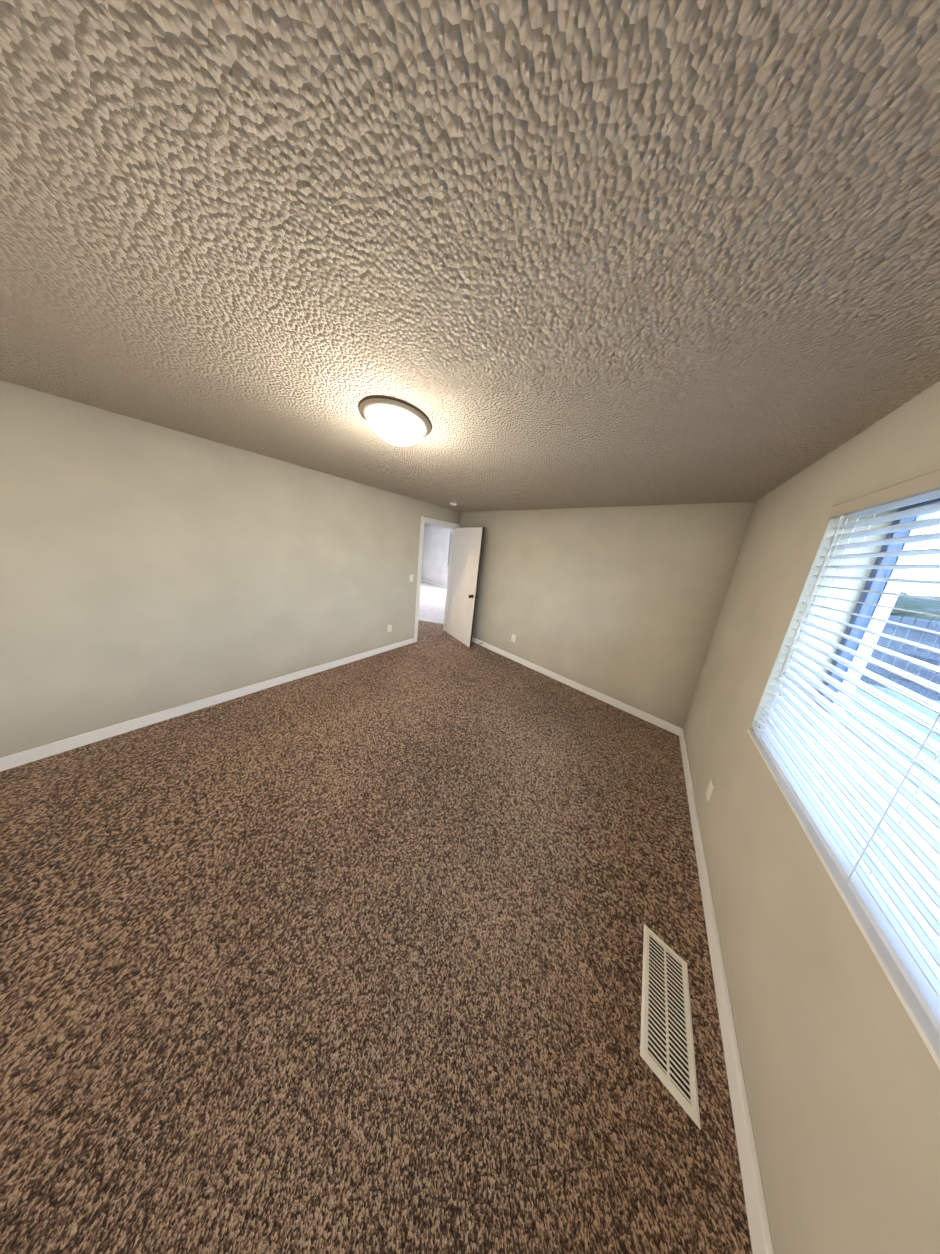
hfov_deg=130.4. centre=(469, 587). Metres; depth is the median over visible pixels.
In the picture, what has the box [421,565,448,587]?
baseboard
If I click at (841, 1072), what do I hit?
wall
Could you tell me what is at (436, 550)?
wall
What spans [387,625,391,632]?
outlet
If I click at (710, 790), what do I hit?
outlet
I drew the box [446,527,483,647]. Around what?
door
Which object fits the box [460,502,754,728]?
wall
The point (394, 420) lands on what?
lamp
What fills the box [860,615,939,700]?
fence
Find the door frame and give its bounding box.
[413,516,459,642]
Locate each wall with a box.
[0,380,460,757]
[421,524,451,585]
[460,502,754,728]
[683,381,939,1253]
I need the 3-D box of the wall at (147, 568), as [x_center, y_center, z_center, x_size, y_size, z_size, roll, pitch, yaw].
[-1.926,-0.097,2.402,0.120,2.340,4.920,14,13,39]
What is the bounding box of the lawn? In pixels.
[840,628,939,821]
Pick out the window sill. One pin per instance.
(921, 1020)
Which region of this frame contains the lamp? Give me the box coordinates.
[358,395,431,445]
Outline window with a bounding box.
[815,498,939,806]
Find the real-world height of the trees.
3.663 m
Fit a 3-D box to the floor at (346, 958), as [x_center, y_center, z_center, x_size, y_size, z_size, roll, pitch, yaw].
[-1.043,1.311,2.020,5.125,0.100,5.283,14,13,39]
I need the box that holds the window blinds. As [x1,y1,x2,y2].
[753,465,939,1034]
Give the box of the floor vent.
[640,924,700,1129]
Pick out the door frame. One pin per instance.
(435, 522)
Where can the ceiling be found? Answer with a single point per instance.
(540, 254)
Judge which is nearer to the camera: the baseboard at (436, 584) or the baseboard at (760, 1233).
the baseboard at (760, 1233)
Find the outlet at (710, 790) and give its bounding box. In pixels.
[706,779,714,801]
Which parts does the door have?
knob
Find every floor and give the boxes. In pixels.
[0,620,751,1253]
[418,581,446,623]
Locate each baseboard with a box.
[0,637,773,1253]
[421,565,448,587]
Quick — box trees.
[890,592,939,627]
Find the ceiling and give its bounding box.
[0,0,939,511]
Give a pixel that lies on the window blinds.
(878, 834)
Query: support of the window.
in the wall at (841, 1072)
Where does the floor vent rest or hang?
in the floor at (346, 958)
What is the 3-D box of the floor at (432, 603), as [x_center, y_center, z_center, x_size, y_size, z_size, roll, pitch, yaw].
[-2.454,0.429,6.083,5.080,0.096,6.520,14,13,39]
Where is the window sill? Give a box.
[747,730,939,1069]

